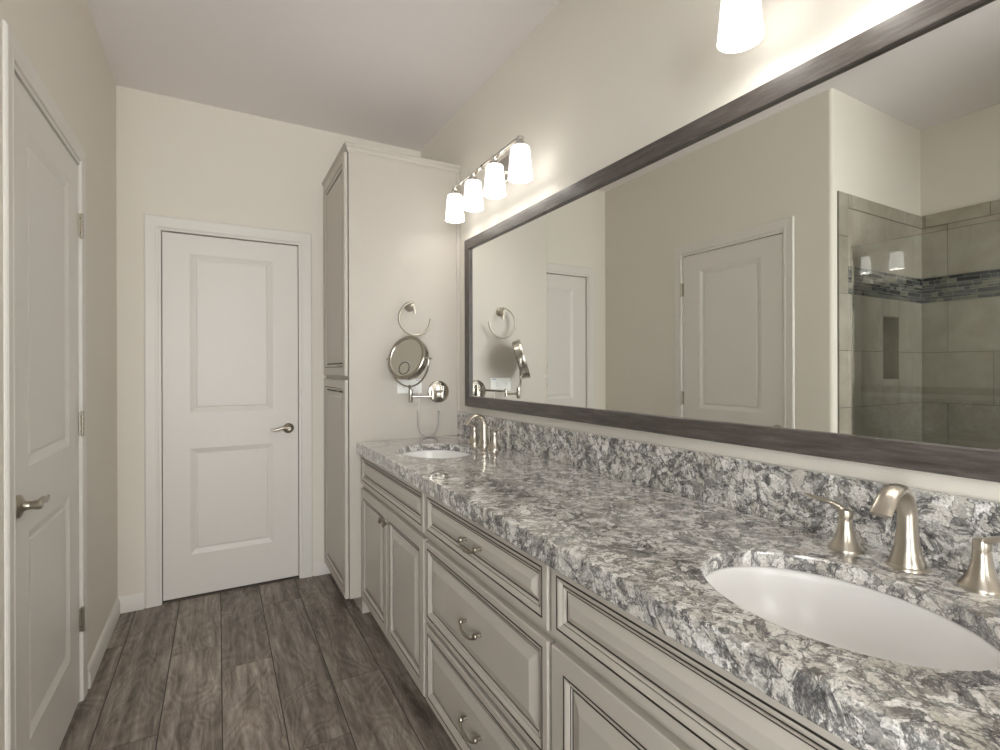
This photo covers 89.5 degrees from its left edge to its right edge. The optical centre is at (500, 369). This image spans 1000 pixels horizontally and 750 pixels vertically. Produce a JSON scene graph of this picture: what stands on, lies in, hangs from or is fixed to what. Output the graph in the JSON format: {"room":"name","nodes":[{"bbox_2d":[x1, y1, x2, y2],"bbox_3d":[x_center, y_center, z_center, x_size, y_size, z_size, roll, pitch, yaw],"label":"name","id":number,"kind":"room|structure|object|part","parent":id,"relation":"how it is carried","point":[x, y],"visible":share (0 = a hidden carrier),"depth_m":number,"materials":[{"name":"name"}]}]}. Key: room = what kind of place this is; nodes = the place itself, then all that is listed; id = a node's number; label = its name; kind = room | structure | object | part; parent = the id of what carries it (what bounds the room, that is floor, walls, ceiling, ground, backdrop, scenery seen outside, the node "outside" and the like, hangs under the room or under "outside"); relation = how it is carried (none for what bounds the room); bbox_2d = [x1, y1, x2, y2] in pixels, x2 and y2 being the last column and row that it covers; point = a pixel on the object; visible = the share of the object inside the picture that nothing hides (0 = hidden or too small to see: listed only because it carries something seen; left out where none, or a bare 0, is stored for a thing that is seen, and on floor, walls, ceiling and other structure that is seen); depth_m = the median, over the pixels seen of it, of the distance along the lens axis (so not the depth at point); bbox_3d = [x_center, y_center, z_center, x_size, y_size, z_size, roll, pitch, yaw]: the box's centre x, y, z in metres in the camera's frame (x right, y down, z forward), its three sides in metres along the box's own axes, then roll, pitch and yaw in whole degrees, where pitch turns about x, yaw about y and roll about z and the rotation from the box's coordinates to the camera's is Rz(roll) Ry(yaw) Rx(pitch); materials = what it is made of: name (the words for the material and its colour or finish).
{"room":"bathroom","nodes":[
{"label":"bathroom","id":0,"kind":"room"},
{"bbox_2d":[0,0,117,749],"bbox_3d":[-1.623,-0.083,1.830,0.120,2.823,1.811,0,0,-29],"label":"wall","id":1,"kind":"structure","parent":0,"point":[60,39],"depth_m":2.11,"materials":[{"name":"beige paint"}]},
{"bbox_2d":[2,19,86,749],"bbox_3d":[-1.469,0.206,1.607,0.169,2.145,0.861,0,0,-29],"label":"door","id":2,"kind":"structure","parent":1,"relation":"in","point":[44,181],"depth_m":1.55,"materials":[{"name":"white paint"}]},
{"bbox_3d":[-1.276,0.363,1.381,0.053,0.062,0.134,0,0,-29],"label":"handle","id":3,"kind":"part","parent":2,"relation":"part of","materials":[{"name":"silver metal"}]},
{"bbox_2d":[87,598,119,688],"bbox_3d":[-1.826,1.237,2.337,0.013,0.084,0.725,0,0,-29],"label":"baseboard","id":4,"kind":"structure","parent":1,"relation":"attached to","point":[94,663],"depth_m":2.25,"materials":[{"name":"white paint"}]},
{"bbox_2d":[59,573,456,749],"bbox_3d":[-0.615,1.301,0.820,2.920,0.050,4.835,0,0,-29],"label":"floor","id":5,"kind":"structure","parent":0,"point":[292,664],"depth_m":2.06,"materials":[{"name":"brown wood"}]},
{"bbox_2d":[322,141,460,613],"bbox_3d":[-0.678,0.055,3.014,0.679,2.441,0.660,0,0,-29],"label":"linen cabinet","id":6,"kind":"object","parent":5,"relation":"on","point":[388,241],"visible":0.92,"depth_m":2.73,"materials":[{"name":"beige paint"}]},
{"bbox_3d":[-0.940,-0.546,2.862,0.018,1.156,0.587,0,0,-29],"label":"cabinet door","id":7,"kind":"part","parent":6,"relation":"part of","materials":[{"name":"beige paint"}]},
{"bbox_3d":[-0.936,0.619,2.863,0.018,1.130,0.587,0,0,-29],"label":"cabinet door","id":8,"kind":"part","parent":6,"relation":"part of","materials":[{"name":"beige paint"}]},
{"bbox_3d":[-0.669,-1.145,3.021,0.650,0.041,0.660,0,0,-29],"label":"crown moulding","id":9,"kind":"part","parent":6,"relation":"part of","materials":[{"name":"beige paint"}]},
{"bbox_2d":[397,379,421,393],"bbox_3d":[-0.495,0.090,2.761,0.138,0.078,0.007,0,0,-29],"label":"outlet plate","id":10,"kind":"object","parent":6,"relation":"attached to","point":[400,389],"visible":0.69,"depth_m":2.76,"materials":[{"name":"white plastic"}]},
{"bbox_2d":[398,301,431,335],"bbox_3d":[-0.469,-0.277,2.741,0.189,0.191,0.066,0,0,-29],"label":"towel ring","id":11,"kind":"object","parent":6,"relation":"attached to","point":[409,306],"visible":0.99,"depth_m":2.71,"materials":[{"name":"silver metal"}]},
{"bbox_3d":[-0.482,-0.335,2.735,0.054,0.074,0.066,0,0,-29],"label":"wall post","id":12,"kind":"part","parent":11,"relation":"part of","materials":[{"name":"silver metal"}]},
{"bbox_2d":[387,336,448,436],"bbox_3d":[-0.391,0.098,2.665,0.372,0.549,0.276,0,0,-29],"label":"makeup mirror","id":13,"kind":"object","parent":6,"relation":"attached to","point":[408,358],"visible":1,"depth_m":2.60,"materials":[{"name":"silver metal"}]},
{"bbox_3d":[-0.364,0.129,2.687,0.097,0.079,0.252,0,0,39],"label":"swing arm","id":14,"kind":"part","parent":13,"relation":"part of","materials":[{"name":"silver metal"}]},
{"bbox_3d":[-0.396,0.299,2.805,0.136,0.148,0.018,0,0,-29],"label":"coiled cord","id":15,"kind":"part","parent":13,"relation":"part of","materials":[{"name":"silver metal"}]},
{"bbox_3d":[-0.338,0.124,2.823,0.126,0.126,0.052,0,0,-29],"label":"wall plate","id":16,"kind":"part","parent":13,"relation":"part of","materials":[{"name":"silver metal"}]},
{"bbox_2d":[361,455,428,696],"bbox_3d":[-0.264,0.840,2.356,0.602,0.870,0.933,0,0,-29],"label":"vanity cabinet","id":17,"kind":"object","parent":5,"relation":"on","point":[393,536],"visible":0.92,"depth_m":2.12,"materials":[{"name":"beige paint"}]},
{"bbox_3d":[-0.604,0.899,2.430,0.020,0.571,0.458,0,0,-29],"label":"cabinet door","id":18,"kind":"part","parent":17,"relation":"part of","materials":[{"name":"beige paint"}]},
{"bbox_3d":[-0.500,0.669,2.191,0.030,0.028,0.028,0,0,-29],"label":"knob","id":19,"kind":"part","parent":17,"relation":"part of","materials":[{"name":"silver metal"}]},
{"bbox_3d":[-0.493,0.511,2.229,0.020,0.160,0.919,0,0,-29],"label":"false drawer","id":20,"kind":"part","parent":17,"relation":"part of","materials":[{"name":"beige paint"}]},
{"bbox_3d":[-0.379,0.899,2.028,0.020,0.571,0.458,0,0,-29],"label":"cabinet door","id":21,"kind":"part","parent":17,"relation":"part of","materials":[{"name":"beige paint"}]},
{"bbox_2d":[356,435,999,749],"bbox_3d":[0.165,0.401,1.598,0.593,0.054,2.679,0,0,-29],"label":"countertop","id":22,"kind":"structure","parent":17,"relation":"on","point":[649,552],"depth_m":0.94,"materials":[{"name":"stone"}]},
{"bbox_2d":[403,450,469,457],"bbox_3d":[-0.297,0.485,2.342,0.368,0.160,0.477,0,0,-29],"label":"sink","id":23,"kind":"object","parent":22,"relation":"in","point":[422,453],"visible":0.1,"depth_m":2.53,"materials":[{"name":"white ceramic"}]},
{"bbox_2d":[464,413,502,449],"bbox_3d":[-0.110,0.293,2.453,0.141,0.161,0.375,0,0,-29],"label":"faucet","id":24,"kind":"object","parent":22,"relation":"on","point":[483,442],"visible":1,"depth_m":2.45,"materials":[{"name":"silver metal"}]},
{"bbox_3d":[-0.144,0.324,2.584,0.064,0.101,0.112,0,0,-29],"label":"handle","id":25,"kind":"part","parent":24,"relation":"part of","materials":[{"name":"silver metal"}]},
{"bbox_3d":[-0.111,0.293,2.452,0.138,0.161,0.066,0,0,-29],"label":"spout","id":26,"kind":"part","parent":24,"relation":"part of","materials":[{"name":"silver metal"}]},
{"bbox_3d":[-0.015,0.324,2.355,0.064,0.101,0.112,0,0,-29],"label":"handle","id":27,"kind":"part","parent":24,"relation":"part of","materials":[{"name":"silver metal"}]},
{"bbox_2d":[705,566,999,670],"bbox_3d":[0.547,0.484,0.832,0.368,0.160,0.477,0,0,-29],"label":"sink","id":28,"kind":"object","parent":22,"relation":"in","point":[846,615],"visible":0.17,"depth_m":0.94,"materials":[{"name":"white ceramic"}]},
{"bbox_2d":[805,484,999,596],"bbox_3d":[0.739,0.292,0.936,0.141,0.161,0.375,0,0,-29],"label":"faucet","id":29,"kind":"object","parent":22,"relation":"on","point":[981,577],"visible":1,"depth_m":0.93,"materials":[{"name":"silver metal"}]},
{"bbox_3d":[0.705,0.322,1.067,0.064,0.101,0.112,0,0,-29],"label":"handle","id":30,"kind":"part","parent":29,"relation":"part of","materials":[{"name":"silver metal"}]},
{"bbox_3d":[0.737,0.292,0.935,0.138,0.161,0.066,0,0,-29],"label":"spout","id":31,"kind":"part","parent":29,"relation":"part of","materials":[{"name":"silver metal"}]},
{"bbox_3d":[0.833,0.322,0.838,0.064,0.101,0.112,0,0,-29],"label":"handle","id":32,"kind":"part","parent":29,"relation":"part of","materials":[{"name":"silver metal"}]},
{"bbox_2d":[425,493,555,749],"bbox_3d":[0.154,0.839,1.606,0.604,0.870,0.785,0,0,-29],"label":"base cabinet","id":33,"kind":"object","parent":5,"relation":"on","point":[489,640],"visible":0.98,"depth_m":1.41,"materials":[{"name":"beige paint"}]},
{"bbox_3d":[-0.091,1.047,1.463,0.036,0.028,0.115,0,0,-29],"label":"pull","id":34,"kind":"part","parent":33,"relation":"part of","materials":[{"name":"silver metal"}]},
{"bbox_3d":[-0.092,0.755,1.463,0.036,0.028,0.115,0,0,-29],"label":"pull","id":35,"kind":"part","parent":33,"relation":"part of","materials":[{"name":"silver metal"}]},
{"bbox_3d":[-0.093,0.511,1.463,0.036,0.028,0.115,0,0,-29],"label":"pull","id":36,"kind":"part","parent":33,"relation":"part of","materials":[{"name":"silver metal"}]},
{"bbox_3d":[-0.072,1.049,1.479,0.020,0.268,0.773,0,0,-29],"label":"drawer","id":37,"kind":"part","parent":33,"relation":"part of","materials":[{"name":"beige paint"}]},
{"bbox_3d":[-0.074,0.510,1.479,0.020,0.160,0.773,0,0,-29],"label":"drawer","id":38,"kind":"part","parent":33,"relation":"part of","materials":[{"name":"beige paint"}]},
{"bbox_2d":[551,568,858,749],"bbox_3d":[0.577,0.838,0.852,0.602,0.870,0.945,0,0,-29],"label":"vanity cabinet","id":39,"kind":"object","parent":5,"relation":"on","point":[619,682],"visible":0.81,"depth_m":0.89,"materials":[{"name":"beige paint"}]},
{"bbox_3d":[0.235,0.897,0.928,0.020,0.571,0.464,0,0,-29],"label":"cabinet door","id":40,"kind":"part","parent":39,"relation":"part of","materials":[{"name":"beige paint"}]},
{"bbox_2d":[116,85,420,607],"bbox_3d":[-1.364,-0.084,3.092,1.803,2.823,0.140,0,0,-29],"label":"wall","id":41,"kind":"structure","parent":0,"point":[175,157],"depth_m":2.82,"materials":[{"name":"beige paint"}]},
{"bbox_2d":[118,593,143,613],"bbox_3d":[-1.957,1.237,2.672,0.112,0.084,0.013,0,0,-29],"label":"baseboard","id":42,"kind":"structure","parent":41,"relation":"attached to","point":[134,602],"depth_m":2.67,"materials":[{"name":"white paint"}]},
{"bbox_2d":[144,213,312,607],"bbox_3d":[-1.557,0.220,2.953,0.855,2.117,0.155,0,0,-29],"label":"door","id":43,"kind":"structure","parent":41,"relation":"in","point":[228,452],"depth_m":2.91,"materials":[{"name":"white paint"}]},
{"bbox_3d":[-1.309,0.355,3.033,0.134,0.062,0.053,0,0,-29],"label":"handle","id":44,"kind":"part","parent":43,"relation":"part of","materials":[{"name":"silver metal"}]},
{"bbox_2d":[162,575,298,603],"bbox_3d":[-1.560,1.275,2.964,0.701,0.006,0.090,0,0,-29],"label":"trim","id":45,"kind":"structure","parent":41,"relation":"attached to","point":[293,577],"depth_m":2.92,"materials":[{"name":"grey wood"}]},
{"bbox_2d":[314,560,330,575],"bbox_3d":[-1.091,1.235,3.156,0.140,0.084,0.013,0,0,-29],"label":"baseboard","id":46,"kind":"structure","parent":41,"relation":"attached to","point":[320,567],"depth_m":3.14,"materials":[{"name":"white paint"}]},
{"bbox_2d":[86,0,560,151],"bbox_3d":[-0.653,-1.536,0.791,3.040,0.080,4.855,0,0,-29],"label":"ceiling","id":47,"kind":"structure","parent":0,"point":[389,72],"depth_m":2.38,"materials":[{"name":"white paint"}]},
{"bbox_2d":[421,0,999,501],"bbox_3d":[0.625,-0.089,1.504,0.120,2.823,4.855,0,0,-29],"label":"wall","id":48,"kind":"structure","parent":0,"point":[595,83],"depth_m":1.74,"materials":[{"name":"beige paint"}]},
{"bbox_2d":[445,135,532,222],"bbox_3d":[-0.049,-0.905,2.403,0.174,0.226,0.767,0,0,-29],"label":"vanity light","id":49,"kind":"object","parent":48,"relation":"attached to","point":[516,167],"visible":1,"depth_m":2.28,"materials":[{"name":"white glass"}]},
{"bbox_2d":[450,186,458,193],"bbox_3d":[-0.241,-0.910,2.676,0.058,0.123,0.058,0,0,-29],"label":"socket","id":50,"kind":"object","parent":49,"relation":"attached to","point":[454,190],"depth_m":2.66,"materials":[{"name":"silver metal"}]},
{"bbox_3d":[-0.241,-0.858,2.676,0.104,0.134,0.104,0,0,-29],"label":"lamp shade","id":51,"kind":"part","parent":49,"relation":"part of","materials":[{"name":"white glass"}]},
{"bbox_2d":[468,172,477,179],"bbox_3d":[-0.133,-0.910,2.483,0.058,0.123,0.058,0,0,-29],"label":"socket","id":52,"kind":"object","parent":49,"relation":"attached to","point":[472,176],"depth_m":2.46,"materials":[{"name":"silver metal"}]},
{"bbox_3d":[-0.133,-0.858,2.483,0.104,0.134,0.104,0,0,-29],"label":"lamp shade","id":53,"kind":"part","parent":49,"relation":"part of","materials":[{"name":"white glass"}]},
{"bbox_3d":[-0.025,-0.858,2.290,0.104,0.134,0.104,0,0,-29],"label":"lamp shade","id":54,"kind":"part","parent":49,"relation":"part of","materials":[{"name":"white glass"}]},
{"bbox_2d":[490,156,499,162],"bbox_3d":[-0.025,-0.910,2.290,0.058,0.123,0.058,0,0,-29],"label":"socket","id":55,"kind":"object","parent":49,"relation":"attached to","point":[494,159],"depth_m":2.27,"materials":[{"name":"silver metal"}]},
{"bbox_3d":[-0.031,-0.958,2.413,0.132,0.120,0.116,0,0,-29],"label":"wall plate","id":56,"kind":"part","parent":49,"relation":"part of","materials":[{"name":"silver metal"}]},
{"bbox_2d":[515,135,525,143],"bbox_3d":[0.083,-0.911,2.097,0.058,0.123,0.058,0,0,-29],"label":"socket","id":57,"kind":"object","parent":49,"relation":"attached to","point":[519,139],"depth_m":2.08,"materials":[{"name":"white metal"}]},
{"bbox_3d":[0.083,-0.858,2.097,0.104,0.134,0.104,0,0,-29],"label":"lamp shade","id":58,"kind":"part","parent":49,"relation":"part of","materials":[{"name":"white glass"}]},
{"bbox_2d":[457,411,999,578],"bbox_3d":[0.415,0.305,1.738,0.020,0.136,2.679,0,0,-29],"label":"backsplash","id":59,"kind":"structure","parent":48,"relation":"attached to","point":[948,523],"depth_m":1.27,"materials":[{"name":"stone"}]},
{"bbox_2d":[464,0,999,482],"bbox_3d":[0.403,-0.257,1.745,0.032,0.910,2.402,0,0,-29],"label":"framed mirror","id":60,"kind":"object","parent":48,"relation":"attached to","point":[808,263],"visible":1,"depth_m":1.19,"materials":[{"name":"grey wood"}]},
{"bbox_2d":[717,0,764,53],"bbox_3d":[0.769,-0.906,0.941,0.174,0.226,0.767,0,0,-29],"label":"vanity light","id":61,"kind":"object","parent":48,"relation":"attached to","point":[741,27],"visible":1,"depth_m":1.20,"materials":[{"name":"white glass"}]}
]}

